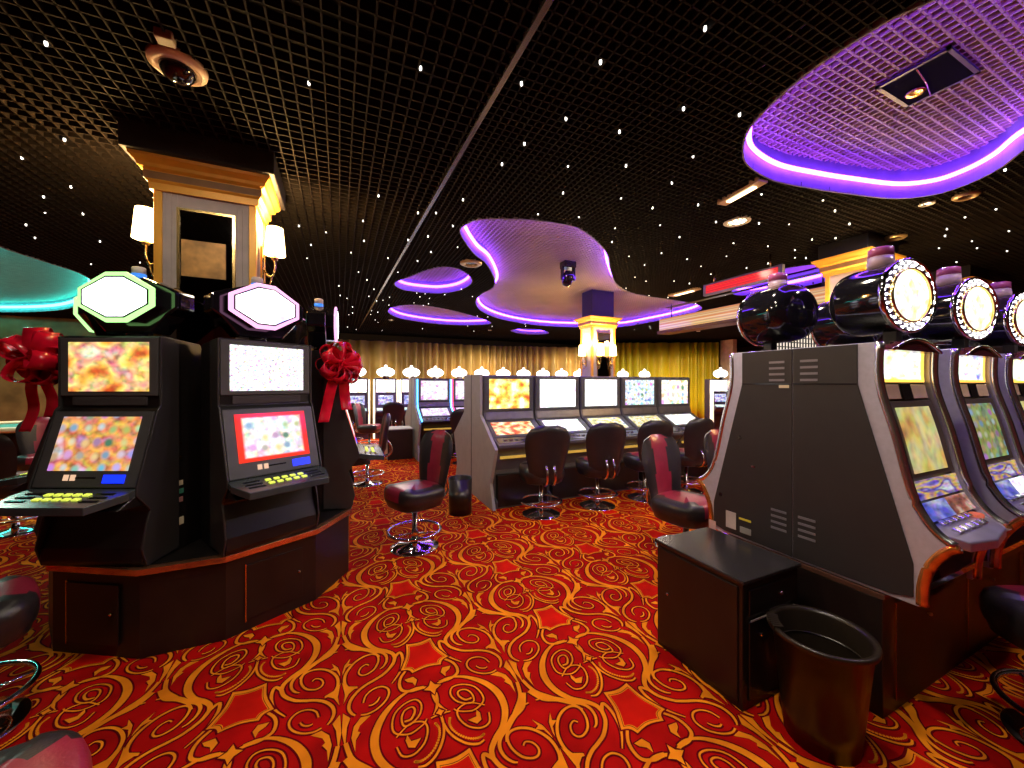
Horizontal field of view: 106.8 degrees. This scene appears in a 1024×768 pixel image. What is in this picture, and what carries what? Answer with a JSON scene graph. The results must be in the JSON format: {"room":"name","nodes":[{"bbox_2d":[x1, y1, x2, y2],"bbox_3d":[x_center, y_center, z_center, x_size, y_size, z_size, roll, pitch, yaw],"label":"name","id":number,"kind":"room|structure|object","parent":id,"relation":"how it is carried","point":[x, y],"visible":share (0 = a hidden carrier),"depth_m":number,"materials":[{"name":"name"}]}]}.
{"room":"games hall","nodes":[
{"label":"games hall","id":0,"kind":"room"},
{"bbox_2d":[0,315,95,420],"bbox_3d":[-10.737,-0.300,9.871,8.600,3.600,0.150,0,0,-24],"label":"wall","id":1,"kind":"structure","parent":0,"point":[13,401],"depth_m":9.24,"materials":[{"name":"brown paint"}]},
{"bbox_2d":[338,333,578,347],"bbox_3d":[-2.410,-0.330,13.786,27.000,3.660,0.100,0,0,-24],"label":"wall","id":2,"kind":"structure","parent":0,"point":[344,336],"depth_m":13.64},
{"bbox_2d":[0,0,1023,348],"bbox_3d":[0.771,-1.673,6.167,26.500,0.045,16.604,0,0,-24],"label":"ceiling","id":3,"kind":"structure","parent":0,"point":[335,156],"depth_m":2.60,"materials":[{"name":"black metal"}]},
{"bbox_2d":[0,246,90,311],"bbox_3d":[-8.794,-1.788,6.776,9.009,0.284,1.719,0,0,33],"label":"ceiling panel","id":4,"kind":"object","parent":3,"relation":"attached to","point":[27,283],"visible":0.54,"depth_m":7.14,"materials":[{"name":"paint"}]},
{"bbox_2d":[153,26,175,48],"bbox_3d":[-1.650,-1.647,1.807,0.070,0.045,0.060,0,0,-24],"label":"sensor","id":5,"kind":"object","parent":3,"relation":"attached to","point":[166,38],"visible":0.98,"depth_m":1.79,"materials":[{"name":"beige plastic"}]},
{"bbox_2d":[145,43,208,86],"bbox_3d":[-1.733,-1.613,1.972,0.250,0.095,0.250,0,0,-24],"label":"dome camera","id":6,"kind":"object","parent":3,"relation":"attached to","point":[181,69],"visible":0.99,"depth_m":1.93,"materials":[{"name":"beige plastic"}]},
{"bbox_2d":[394,266,472,292],"bbox_3d":[-1.188,-1.778,6.193,1.660,0.264,1.068,0,0,44],"label":"ceiling panel","id":7,"kind":"object","parent":3,"relation":"attached to","point":[442,279],"visible":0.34,"depth_m":6.66,"materials":[{"name":"paint"}]},
{"bbox_2d":[387,304,490,324],"bbox_3d":[-1.839,-1.778,9.418,1.806,0.264,2.998,0,0,30],"label":"ceiling panel","id":8,"kind":"object","parent":3,"relation":"attached to","point":[419,313],"visible":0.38,"depth_m":10.01,"materials":[{"name":"paint"}]},
{"bbox_2d":[355,0,553,333],"bbox_3d":[-1.520,-1.669,5.075,0.030,0.062,16.507,0,0,-26],"label":"trim","id":9,"kind":"structure","parent":3,"relation":"attached to","point":[543,6],"depth_m":2.20,"materials":[{"name":"metal"}]},
{"bbox_2d":[460,259,481,267],"bbox_3d":[-0.559,-1.641,5.182,0.300,0.038,0.300,0,0,-24],"label":"ceiling light","id":10,"kind":"object","parent":3,"relation":"attached to","point":[469,263],"visible":1,"depth_m":5.15,"materials":[{"name":"gold metal"}]},
{"bbox_2d":[510,328,548,333],"bbox_3d":[0.578,-1.768,12.002,0.985,0.244,1.464,0,0,30],"label":"ceiling panel","id":11,"kind":"object","parent":3,"relation":"attached to","point":[521,331],"visible":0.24,"depth_m":12.55,"materials":[{"name":"paint"}]},
{"bbox_2d":[459,216,701,326],"bbox_3d":[0.947,-1.778,7.751,4.357,0.264,7.760,0,0,39],"label":"ceiling panel","id":12,"kind":"object","parent":3,"relation":"attached to","point":[523,257],"visible":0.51,"depth_m":6.54,"materials":[{"name":"paint"}]},
{"bbox_2d":[560,260,575,286],"bbox_3d":[0.847,-1.663,5.767,0.230,0.374,0.209,0,0,-24],"label":"spotlight","id":13,"kind":"object","parent":12,"relation":"hanging from","point":[567,277],"visible":1,"depth_m":5.71,"materials":[{"name":"black plastic"}]},
{"bbox_2d":[615,342,718,417],"bbox_3d":[5.356,-0.020,14.001,4.504,3.000,0.248,0,0,2],"label":"curtain","id":14,"kind":"object","parent":3,"relation":"hanging from","point":[696,361],"visible":0.37,"depth_m":13.97,"materials":[{"name":"gold fabric"}]},
{"bbox_2d":[668,287,700,296],"bbox_3d":[3.085,-1.650,6.815,0.140,0.060,0.600,0,0,-24],"label":"strip light","id":15,"kind":"object","parent":3,"relation":"attached to","point":[695,288],"visible":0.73,"depth_m":6.75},
{"bbox_2d":[723,215,750,226],"bbox_3d":[2.292,-1.656,3.870,0.246,0.028,0.246,0,0,-24],"label":"recessed light","id":16,"kind":"object","parent":3,"relation":"in","point":[747,219],"visible":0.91,"depth_m":3.85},
{"bbox_2d":[657,272,824,334],"bbox_3d":[4.026,-1.395,6.823,0.330,0.610,3.400,0,0,-24],"label":"fascia","id":17,"kind":"object","parent":3,"relation":"attached to","point":[723,316],"visible":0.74,"depth_m":7.20,"materials":[{"name":"beige"}]},
{"bbox_2d":[717,177,767,205],"bbox_3d":[1.968,-1.650,3.266,0.100,0.060,0.420,0,0,-16],"label":"strip light","id":18,"kind":"object","parent":3,"relation":"attached to","point":[758,182],"visible":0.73,"depth_m":3.22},
{"bbox_2d":[703,254,784,296],"bbox_3d":[3.126,-1.482,5.206,0.066,0.335,1.120,0,0,-24],"label":"sign","id":19,"kind":"object","parent":3,"relation":"hanging from","point":[759,276],"visible":0.88,"depth_m":5.15,"materials":[{"name":"red"}]},
{"bbox_2d":[731,264,824,295],"bbox_3d":[4.330,-1.788,6.055,1.402,0.284,1.943,0,0,-24],"label":"ceiling panel","id":20,"kind":"object","parent":3,"relation":"attached to","point":[816,279],"visible":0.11,"depth_m":6.40,"materials":[{"name":"paint"}]},
{"bbox_2d":[742,0,1023,198],"bbox_3d":[2.716,-1.798,2.470,2.492,0.304,1.608,0,0,-24],"label":"ceiling panel","id":21,"kind":"object","parent":3,"relation":"attached to","point":[843,134],"visible":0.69,"depth_m":2.69,"materials":[{"name":"paint"}]},
{"bbox_2d":[875,45,980,108],"bbox_3d":[2.562,-1.871,2.349,0.410,0.034,0.330,0,0,-24],"label":"recessed light","id":22,"kind":"object","parent":21,"relation":"attached to","point":[948,67],"visible":1,"depth_m":2.32,"materials":[{"name":"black metal"}]},
{"bbox_2d":[884,233,907,241],"bbox_3d":[4.299,-1.641,4.265,0.200,0.038,0.200,0,0,-24],"label":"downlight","id":23,"kind":"object","parent":3,"relation":"attached to","point":[895,237],"visible":0.96,"depth_m":4.24,"materials":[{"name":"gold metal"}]},
{"bbox_2d":[951,189,980,201],"bbox_3d":[3.963,-1.641,3.317,0.170,0.038,0.170,0,0,-24],"label":"recessed light","id":24,"kind":"object","parent":3,"relation":"attached to","point":[962,196],"visible":1,"depth_m":3.30,"materials":[{"name":"gold metal"}]},
{"bbox_2d":[0,434,1023,767],"bbox_3d":[1.156,1.498,5.466,27.379,0.003,19.000,0,0,-24],"label":"floor","id":25,"kind":"structure","parent":0,"point":[519,641],"depth_m":1.93,"materials":[{"name":"red carpet"}]},
{"bbox_2d":[0,421,21,471],"bbox_3d":[-8.519,1.095,6.677,2.756,0.810,1.696,0,0,-24],"label":"table","id":26,"kind":"object","parent":25,"relation":"on","point":[7,428],"visible":0.1,"depth_m":6.45,"materials":[{"name":"teal fabric"}]},
{"bbox_2d":[0,434,37,538],"bbox_3d":[-5.041,0.975,3.806,0.526,1.050,0.606,0,0,-4],"label":"stool","id":27,"kind":"object","parent":25,"relation":"on","point":[8,453],"visible":0.45,"depth_m":3.67,"materials":[{"name":"silver metal"}]},
{"bbox_2d":[0,575,41,740],"bbox_3d":[-2.406,0.975,1.558,0.526,1.050,0.606,0,0,36],"label":"stool","id":28,"kind":"object","parent":25,"relation":"on","point":[20,597],"visible":1,"depth_m":1.68,"materials":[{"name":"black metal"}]},
{"bbox_2d":[15,417,49,470],"bbox_3d":[-6.291,0.975,5.109,0.526,1.050,0.606,0,0,-44],"label":"stool","id":29,"kind":"object","parent":25,"relation":"on","point":[28,442],"visible":0.17,"depth_m":5.10,"materials":[{"name":"red leather"}]},
{"bbox_2d":[0,730,92,767],"bbox_3d":[-1.242,0.975,0.729,0.526,1.050,0.606,0,0,41],"label":"stool","id":30,"kind":"object","parent":25,"relation":"on","point":[58,748],"visible":1,"depth_m":0.96,"materials":[{"name":"red leather"}]},
{"bbox_2d":[0,296,124,536],"bbox_3d":[-2.956,0.141,2.636,0.645,1.712,0.587,0,0,-23],"label":"machine","id":31,"kind":"object","parent":25,"relation":"on","point":[85,318],"visible":0.16,"depth_m":2.35,"materials":[{"name":"plastic"}]},
{"bbox_2d":[0,327,63,431],"bbox_3d":[-2.851,-0.028,2.291,0.358,0.636,0.274,0,0,4],"label":"bow","id":32,"kind":"object","parent":31,"relation":"attached to","point":[33,355],"visible":0.84,"depth_m":2.25,"materials":[{"name":"red fabric"}]},
{"bbox_2d":[73,296,93,332],"bbox_3d":[-2.909,-0.503,2.655,0.017,0.292,0.441,0,0,-23],"label":"light","id":33,"kind":"object","parent":31,"relation":"attached to","point":[77,311],"depth_m":2.48,"materials":[{"name":"green plastic"}]},
{"bbox_2d":[0,266,201,565],"bbox_3d":[-2.289,0.141,2.149,0.587,1.712,0.645,0,0,0],"label":"machine","id":34,"kind":"object","parent":25,"relation":"on","point":[115,480],"visible":0.98,"depth_m":2.15,"materials":[{"name":"black plastic"}]},
{"bbox_2d":[77,272,154,321],"bbox_3d":[-2.289,-0.503,2.200,0.441,0.292,0.017,0,0,0],"label":"light","id":35,"kind":"object","parent":34,"relation":"attached to","point":[110,296],"depth_m":2.18,"materials":[{"name":"white plastic"}]},
{"bbox_2d":[45,507,351,658],"bbox_3d":[-2.207,1.248,2.952,1.790,0.503,1.813,0,0,-24],"label":"plinth","id":36,"kind":"object","parent":25,"relation":"on","point":[193,595],"visible":0.6,"depth_m":2.17,"materials":[{"name":"black wood"}]},
{"bbox_2d":[118,118,285,348],"bbox_3d":[-2.217,-0.342,2.837,0.840,2.677,0.640,0,0,-24],"label":"pillar","id":37,"kind":"structure","parent":25,"relation":"on","point":[214,202],"depth_m":2.63,"materials":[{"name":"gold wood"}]},
{"bbox_2d":[131,205,152,275],"bbox_3d":[-2.546,-0.984,2.655,0.169,0.473,0.148,0,0,-24],"label":"wall sconce","id":38,"kind":"object","parent":37,"relation":"attached to","point":[142,225],"visible":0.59,"depth_m":2.60,"materials":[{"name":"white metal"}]},
{"bbox_2d":[180,210,231,348],"bbox_3d":[-2.141,-0.146,2.669,0.300,2.087,0.015,0,0,-24],"label":"mirror","id":39,"kind":"object","parent":37,"relation":"attached to","point":[205,237],"depth_m":2.65,"materials":[{"name":"black mirror"}]},
{"bbox_2d":[260,225,285,284],"bbox_3d":[-1.868,-0.984,2.974,0.169,0.473,0.148,0,0,-24],"label":"wall sconce","id":40,"kind":"object","parent":37,"relation":"attached to","point":[274,247],"visible":0.84,"depth_m":2.93,"materials":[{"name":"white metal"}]},
{"bbox_2d":[201,277,328,556],"bbox_3d":[-1.564,0.141,2.453,0.645,1.712,0.554,0,0,35],"label":"machine","id":41,"kind":"object","parent":25,"relation":"on","point":[262,469],"visible":1,"depth_m":2.38,"materials":[{"name":"black plastic"}]},
{"bbox_2d":[228,283,298,329],"bbox_3d":[-1.606,-0.503,2.482,0.017,0.292,0.416,0,0,35],"label":"light","id":42,"kind":"object","parent":41,"relation":"attached to","point":[263,306],"depth_m":2.46,"materials":[{"name":"white plastic"}]},
{"bbox_2d":[268,319,307,344],"bbox_3d":[-2.106,0.141,3.759,0.554,1.712,0.645,0,0,7],"label":"machine","id":43,"kind":"object","parent":25,"relation":"on","point":[298,334],"visible":0.03,"depth_m":3.49,"materials":[{"name":"plastic"}]},
{"bbox_2d":[306,298,383,511],"bbox_3d":[-1.457,0.141,3.269,0.645,1.712,0.554,0,0,-23],"label":"machine","id":44,"kind":"object","parent":25,"relation":"on","point":[340,450],"visible":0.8,"depth_m":3.00,"materials":[{"name":"plastic"}]},
{"bbox_2d":[334,307,336,341],"bbox_3d":[-1.504,-0.503,3.249,0.017,0.292,0.416,0,0,-23],"label":"light","id":45,"kind":"object","parent":44,"relation":"attached to","point":[335,309],"depth_m":3.10,"materials":[{"name":"plastic"}]},
{"bbox_2d":[315,341,362,422],"bbox_3d":[-1.316,-0.022,2.899,0.268,0.614,0.325,0,0,40],"label":"bow","id":46,"kind":"object","parent":44,"relation":"attached to","point":[342,367],"visible":1,"depth_m":2.86,"materials":[{"name":"red fabric"}]},
{"bbox_2d":[348,403,363,439],"bbox_3d":[-3.885,0.975,9.268,0.526,1.050,0.606,0,0,-14],"label":"stool","id":47,"kind":"object","parent":25,"relation":"on","point":[351,413],"visible":0.12,"depth_m":9.04,"materials":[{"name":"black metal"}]},
{"bbox_2d":[350,368,369,439],"bbox_3d":[-4.236,0.480,10.355,0.664,2.040,0.640,0,0,-24],"label":"machine","id":48,"kind":"object","parent":25,"relation":"on","point":[360,390],"visible":0.37,"depth_m":10.30,"materials":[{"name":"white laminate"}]},
{"bbox_2d":[368,380,369,423],"bbox_3d":[-4.182,0.690,10.237,0.664,1.620,0.140,0,0,-24],"label":"light","id":49,"kind":"object","parent":48,"relation":"attached to","point":[368,380],"depth_m":10.30,"materials":[{"name":"white plastic"}]},
{"bbox_2d":[353,403,380,444],"bbox_3d":[-3.332,0.975,8.731,0.606,1.050,0.526,0,0,6],"label":"stool","id":50,"kind":"object","parent":25,"relation":"on","point":[361,427],"visible":0.82,"depth_m":8.65,"materials":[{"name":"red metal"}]},
{"bbox_2d":[353,413,392,487],"bbox_3d":[-2.124,0.975,5.735,0.606,1.050,0.526,0,0,-24],"label":"stool","id":51,"kind":"object","parent":25,"relation":"on","point":[367,482],"visible":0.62,"depth_m":5.69,"materials":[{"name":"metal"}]},
{"bbox_2d":[373,365,398,438],"bbox_3d":[-3.553,0.480,10.665,0.664,2.040,0.640,0,0,-24],"label":"machine","id":52,"kind":"object","parent":25,"relation":"on","point":[385,389],"visible":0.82,"depth_m":10.54,"materials":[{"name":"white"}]},
{"bbox_2d":[383,402,404,425],"bbox_3d":[-3.016,0.975,9.662,0.526,1.050,0.606,0,0,-19],"label":"stool","id":53,"kind":"object","parent":25,"relation":"on","point":[396,409],"visible":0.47,"depth_m":9.45,"materials":[{"name":"black leather"}]},
{"bbox_2d":[385,426,412,459],"bbox_3d":[-2.328,1.195,7.783,0.510,0.610,0.560,0,0,-24],"label":"base cabinet","id":54,"kind":"object","parent":25,"relation":"on","point":[400,438],"visible":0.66,"depth_m":7.56,"materials":[{"name":"black wood"}]},
{"bbox_2d":[399,365,419,425],"bbox_3d":[-2.916,0.480,10.954,0.664,2.040,0.640,0,0,-24],"label":"machine","id":55,"kind":"object","parent":25,"relation":"on","point":[411,372],"visible":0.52,"depth_m":10.80,"materials":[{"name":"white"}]},
{"bbox_2d":[405,378,420,461],"bbox_3d":[-2.114,0.688,8.045,0.044,1.625,1.753,0,0,-24],"label":"end panel","id":56,"kind":"object","parent":25,"relation":"on","point":[412,419],"visible":0.7,"depth_m":7.74,"materials":[{"name":"grey metal"}]},
{"bbox_2d":[384,429,452,557],"bbox_3d":[-0.859,0.975,3.542,0.526,1.050,0.606,0,0,44],"label":"stool","id":57,"kind":"object","parent":25,"relation":"on","point":[427,492],"visible":1,"depth_m":3.48,"materials":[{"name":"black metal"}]},
{"bbox_2d":[427,366,443,378],"bbox_3d":[-2.287,0.480,11.239,0.664,2.040,0.640,0,0,-24],"label":"machine","id":58,"kind":"object","parent":25,"relation":"on","point":[435,373],"visible":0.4,"depth_m":11.10,"materials":[{"name":"white plastic"}]},
{"bbox_2d":[416,378,455,458],"bbox_3d":[-1.575,0.693,7.804,0.720,1.615,0.844,0,0,-24],"label":"machine","id":59,"kind":"object","parent":25,"relation":"on","point":[433,396],"visible":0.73,"depth_m":7.79,"materials":[{"name":"black laminate"}]},
{"bbox_2d":[424,427,450,429],"bbox_3d":[-1.435,0.885,7.497,0.600,0.030,0.020,0,0,-24],"label":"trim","id":60,"kind":"structure","parent":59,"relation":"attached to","point":[425,428],"depth_m":7.49,"materials":[{"name":"gold metal"}]},
{"bbox_2d":[312,339,580,423],"bbox_3d":[-1.792,0.065,12.819,9.948,2.830,0.743,0,0,-18],"label":"curtain","id":61,"kind":"object","parent":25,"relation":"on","point":[398,356],"visible":0.37,"depth_m":12.88,"materials":[{"name":"gold fabric"}]},
{"bbox_2d":[450,409,463,464],"bbox_3d":[-0.904,0.975,7.163,0.526,1.050,0.606,0,0,-9],"label":"stool","id":62,"kind":"object","parent":25,"relation":"on","point":[456,415],"visible":0.15,"depth_m":6.92,"materials":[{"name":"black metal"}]},
{"bbox_2d":[451,379,463,452],"bbox_3d":[-0.910,0.693,8.106,0.720,1.615,0.844,0,0,-24],"label":"machine","id":63,"kind":"object","parent":25,"relation":"on","point":[457,385],"visible":0.2,"depth_m":8.09,"materials":[{"name":"black laminate"}]},
{"bbox_2d":[451,366,466,378],"bbox_3d":[-1.631,0.480,11.536,0.664,2.040,0.640,0,0,-24],"label":"machine","id":64,"kind":"object","parent":25,"relation":"on","point":[458,373],"visible":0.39,"depth_m":11.40,"materials":[{"name":"white plastic"}]},
{"bbox_2d":[448,475,471,516],"bbox_3d":[-0.602,1.295,4.426,0.274,0.410,0.274,0,0,-24],"label":"waste bin","id":65,"kind":"object","parent":25,"relation":"on","point":[460,486],"visible":1,"depth_m":4.32,"materials":[{"name":"brown plastic"}]},
{"bbox_2d":[454,374,497,510],"bbox_3d":[-0.541,0.688,5.218,0.044,1.625,1.753,0,0,-24],"label":"end panel","id":66,"kind":"object","parent":25,"relation":"on","point":[476,448],"visible":0.83,"depth_m":5.01,"materials":[{"name":"grey metal"}]},
{"bbox_2d":[474,367,488,374],"bbox_3d":[-0.976,0.480,11.834,0.664,2.040,0.640,0,0,-24],"label":"machine","id":67,"kind":"object","parent":25,"relation":"on","point":[481,370],"visible":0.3,"depth_m":11.70,"materials":[{"name":"white plastic"}]},
{"bbox_2d":[496,367,509,374],"bbox_3d":[-0.320,0.480,12.131,0.664,2.040,0.640,0,0,-24],"label":"machine","id":68,"kind":"object","parent":25,"relation":"on","point":[502,371],"visible":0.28,"depth_m":11.99,"materials":[{"name":"white plastic"}]},
{"bbox_2d":[482,375,548,508],"bbox_3d":[0.006,0.693,4.986,0.730,1.615,0.844,0,0,-24],"label":"machine","id":69,"kind":"object","parent":25,"relation":"on","point":[507,400],"visible":0.7,"depth_m":4.88,"materials":[{"name":"plastic"}]},
{"bbox_2d":[500,454,525,458],"bbox_3d":[0.145,0.885,4.678,0.630,0.030,0.020,0,0,-24],"label":"light","id":70,"kind":"object","parent":69,"relation":"attached to","point":[502,456],"depth_m":4.62,"materials":[{"name":"gold metal"}]},
{"bbox_2d":[517,367,529,375],"bbox_3d":[0.336,0.480,12.429,0.664,2.040,0.640,0,0,-24],"label":"machine","id":71,"kind":"object","parent":25,"relation":"on","point":[523,372],"visible":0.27,"depth_m":12.29,"materials":[{"name":"white plastic"}]},
{"bbox_2d":[536,368,549,375],"bbox_3d":[0.991,0.480,12.726,0.664,2.040,0.640,0,0,-24],"label":"machine","id":72,"kind":"object","parent":25,"relation":"on","point":[542,372],"visible":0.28,"depth_m":12.58,"materials":[{"name":"white plastic"}]},
{"bbox_2d":[519,425,569,519],"bbox_3d":[0.350,0.975,4.338,0.526,1.050,0.606,0,0,-14],"label":"stool","id":73,"kind":"object","parent":25,"relation":"on","point":[546,447],"visible":1,"depth_m":4.14,"materials":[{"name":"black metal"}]},
{"bbox_2d":[533,376,594,500],"bbox_3d":[0.689,0.693,5.295,0.730,1.615,0.844,0,0,-24],"label":"machine","id":74,"kind":"object","parent":25,"relation":"on","point":[555,398],"visible":0.59,"depth_m":5.25,"materials":[{"name":"plastic"}]},
{"bbox_2d":[568,449,585,452],"bbox_3d":[0.829,0.885,4.988,0.630,0.030,0.020,0,0,-24],"label":"light","id":75,"kind":"object","parent":74,"relation":"attached to","point":[570,450],"depth_m":4.99,"materials":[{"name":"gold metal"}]},
{"bbox_2d":[574,289,622,376],"bbox_3d":[1.741,-0.200,7.708,0.780,3.400,0.580,0,0,-24],"label":"pillar","id":76,"kind":"structure","parent":25,"relation":"on","point":[598,324],"depth_m":7.54,"materials":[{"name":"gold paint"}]},
{"bbox_2d":[578,345,586,368],"bbox_3d":[1.400,-0.534,7.553,0.169,0.473,0.148,0,0,-24],"label":"wall sconce","id":77,"kind":"object","parent":76,"relation":"attached to","point":[582,352],"visible":1,"depth_m":7.51,"materials":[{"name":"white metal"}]},
{"bbox_2d":[596,344,603,368],"bbox_3d":[1.718,-0.534,7.396,0.148,0.473,0.169,0,0,-24],"label":"wall sconce","id":78,"kind":"object","parent":76,"relation":"attached to","point":[600,349],"visible":1,"depth_m":7.36,"materials":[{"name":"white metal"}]},
{"bbox_2d":[597,332,610,375],"bbox_3d":[1.819,0.187,7.536,0.330,2.426,0.022,0,0,-24],"label":"mirror","id":79,"kind":"object","parent":76,"relation":"attached to","point":[604,338],"depth_m":7.54,"materials":[{"name":"black mirror"}]},
{"bbox_2d":[609,345,616,368],"bbox_3d":[1.991,-0.534,7.520,0.148,0.473,0.169,0,0,-24],"label":"wall sconce","id":80,"kind":"object","parent":76,"relation":"attached to","point":[612,353],"visible":1,"depth_m":7.47,"materials":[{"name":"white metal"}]},
{"bbox_2d":[575,422,625,510],"bbox_3d":[1.068,0.975,4.642,0.526,1.050,0.606,0,0,-14],"label":"stool","id":81,"kind":"object","parent":25,"relation":"on","point":[605,442],"visible":1,"depth_m":4.44,"materials":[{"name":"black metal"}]},
{"bbox_2d":[578,376,638,493],"bbox_3d":[1.372,0.693,5.605,0.730,1.615,0.844,0,0,-24],"label":"machine","id":82,"kind":"object","parent":25,"relation":"on","point":[599,396],"visible":0.56,"depth_m":5.58,"materials":[{"name":"plastic"}]},
{"bbox_2d":[623,420,672,502],"bbox_3d":[1.762,0.975,4.956,0.526,1.050,0.606,0,0,-16],"label":"stool","id":83,"kind":"object","parent":25,"relation":"on","point":[632,460],"visible":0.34,"depth_m":4.79,"materials":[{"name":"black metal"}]},
{"bbox_2d":[620,377,682,487],"bbox_3d":[2.055,0.693,5.915,0.730,1.615,0.844,0,0,-24],"label":"machine","id":84,"kind":"object","parent":25,"relation":"on","point":[638,395],"visible":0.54,"depth_m":5.94,"materials":[{"name":"plastic"}]},
{"bbox_2d":[641,434,708,562],"bbox_3d":[1.405,0.975,3.179,0.526,1.050,0.606,0,0,-32],"label":"stool","id":85,"kind":"object","parent":25,"relation":"on","point":[661,457],"visible":0.8,"depth_m":3.21,"materials":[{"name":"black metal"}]},
{"bbox_2d":[656,377,714,481],"bbox_3d":[2.738,0.693,6.225,0.730,1.615,0.844,0,0,-24],"label":"machine","id":86,"kind":"object","parent":25,"relation":"on","point":[673,393],"visible":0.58,"depth_m":6.22,"materials":[{"name":"plastic"}]},
{"bbox_2d":[679,418,713,493],"bbox_3d":[2.458,0.975,5.271,0.526,1.050,0.606,0,0,-20],"label":"stool","id":87,"kind":"object","parent":25,"relation":"on","point":[692,454],"visible":0.66,"depth_m":5.05,"materials":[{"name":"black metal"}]},
{"bbox_2d":[703,429,727,534],"bbox_3d":[2.109,0.975,3.521,0.526,1.050,0.606,0,0,-29],"label":"stool","id":88,"kind":"object","parent":25,"relation":"on","point":[710,438],"visible":0.08,"depth_m":3.60,"materials":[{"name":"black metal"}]},
{"bbox_2d":[704,367,729,428],"bbox_3d":[6.712,0.480,12.344,0.664,2.040,0.640,0,0,-4],"label":"machine","id":89,"kind":"object","parent":25,"relation":"on","point":[715,390],"visible":0.77,"depth_m":12.24,"materials":[{"name":"white plastic"}]},
{"bbox_2d":[710,380,729,421],"bbox_3d":[6.721,0.690,12.215,0.664,1.620,0.140,0,0,-4],"label":"light","id":90,"kind":"object","parent":89,"relation":"attached to","point":[718,388],"depth_m":12.23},
{"bbox_2d":[654,527,801,711],"bbox_3d":[1.136,1.198,2.051,0.450,0.603,0.540,0,0,-24],"label":"base cabinet","id":91,"kind":"object","parent":25,"relation":"on","point":[716,589],"visible":0.89,"depth_m":1.87,"materials":[{"name":"black laminate"}]},
{"bbox_2d":[697,272,818,557],"bbox_3d":[1.635,0.128,2.436,0.593,1.630,0.627,0,0,-24],"label":"machine","id":92,"kind":"object","parent":25,"relation":"on","point":[747,486],"visible":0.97,"depth_m":2.21,"materials":[{"name":"silver metal"}]},
{"bbox_2d":[777,334,817,349],"bbox_3d":[6.244,0.019,8.021,2.640,2.956,0.050,0,0,-24],"label":"lattice panel","id":93,"kind":"object","parent":25,"relation":"on","point":[807,341],"visible":0.08,"depth_m":7.87,"materials":[{"name":"white laminate"}]},
{"bbox_2d":[766,604,882,766],"bbox_3d":[1.314,1.269,1.617,0.378,0.462,0.378,0,0,-24],"label":"waste bin","id":94,"kind":"object","parent":25,"relation":"on","point":[826,662],"visible":1,"depth_m":1.53,"materials":[{"name":"brown plastic"}]},
{"bbox_2d":[811,232,905,301],"bbox_3d":[4.095,-0.090,4.504,0.780,3.180,0.580,0,0,-24],"label":"pillar","id":95,"kind":"structure","parent":25,"relation":"on","point":[840,259],"depth_m":4.36,"materials":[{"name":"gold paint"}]},
{"bbox_2d":[728,534,1023,718],"bbox_3d":[3.005,1.220,2.714,3.304,0.560,0.792,0,0,-24],"label":"plinth","id":96,"kind":"object","parent":25,"relation":"on","point":[919,645],"visible":0.27,"depth_m":1.86,"materials":[{"name":"black wood"}]},
{"bbox_2d":[877,333,911,341],"bbox_3d":[3.073,0.124,3.089,0.593,1.622,0.627,0,0,-24],"label":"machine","id":97,"kind":"object","parent":25,"relation":"on","point":[905,336],"visible":0.02,"depth_m":2.87,"materials":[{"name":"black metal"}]},
{"bbox_2d":[793,245,1013,607],"bbox_3d":[1.893,0.124,1.865,0.593,1.622,0.627,0,0,-24],"label":"machine","id":98,"kind":"object","parent":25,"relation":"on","point":[886,500],"visible":1,"depth_m":1.80,"materials":[{"name":"silver metal"}]},
{"bbox_2d":[810,302,881,346],"bbox_3d":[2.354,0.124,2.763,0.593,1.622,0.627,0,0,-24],"label":"sign stand","id":99,"kind":"object","parent":98,"relation":"on","point":[825,332],"visible":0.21,"depth_m":2.65,"materials":[{"name":"black metal"}]},
{"bbox_2d":[933,558,967,579],"bbox_3d":[1.943,0.865,1.756,0.490,0.020,0.120,0,0,-24],"label":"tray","id":100,"kind":"object","parent":98,"relation":"on","point":[952,568],"depth_m":1.75,"materials":[{"name":"black metal"}]},
{"bbox_2d":[932,341,950,348],"bbox_3d":[3.793,0.124,3.415,0.593,1.622,0.627,0,0,-24],"label":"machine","id":101,"kind":"object","parent":25,"relation":"on","point":[942,345],"visible":0.02,"depth_m":3.24,"materials":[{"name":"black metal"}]},
{"bbox_2d":[931,265,994,283],"bbox_3d":[6.563,-0.090,5.623,0.780,3.180,0.580,0,0,-24],"label":"pillar","id":102,"kind":"structure","parent":25,"relation":"on","point":[968,271],"depth_m":5.34,"materials":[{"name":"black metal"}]},
{"bbox_2d":[906,266,1023,568],"bbox_3d":[2.613,0.124,2.192,0.593,1.622,0.627,0,0,-24],"label":"machine","id":103,"kind":"object","parent":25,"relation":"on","point":[967,309],"visible":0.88,"depth_m":2.13,"materials":[{"name":"silver metal"}]},
{"bbox_2d":[969,281,1023,452],"bbox_3d":[3.332,0.124,2.518,0.593,1.622,0.627,0,0,-24],"label":"machine","id":104,"kind":"object","parent":25,"relation":"on","point":[1008,333],"visible":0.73,"depth_m":2.46,"materials":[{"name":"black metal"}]},
{"bbox_2d":[979,585,1023,747],"bbox_3d":[2.326,0.975,1.486,0.526,1.050,0.606,0,0,6],"label":"stool","id":105,"kind":"object","parent":25,"relation":"on","point":[1002,606],"visible":1,"depth_m":1.65,"materials":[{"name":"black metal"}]},
{"bbox_2d":[720,339,736,379],"bbox_3d":[7.885,-0.050,13.844,0.200,3.100,0.500,0,0,-24],"label":"wall","id":106,"kind":"structure","parent":0,"point":[727,347],"depth_m":13.80,"materials":[{"name":"brown wood"}]},
{"bbox_2d":[719,346,1002,367],"bbox_3d":[13.296,-0.330,10.753,0.100,3.660,18.600,0,0,-24],"label":"wall","id":107,"kind":"structure","parent":0,"point":[752,348],"depth_m":16.68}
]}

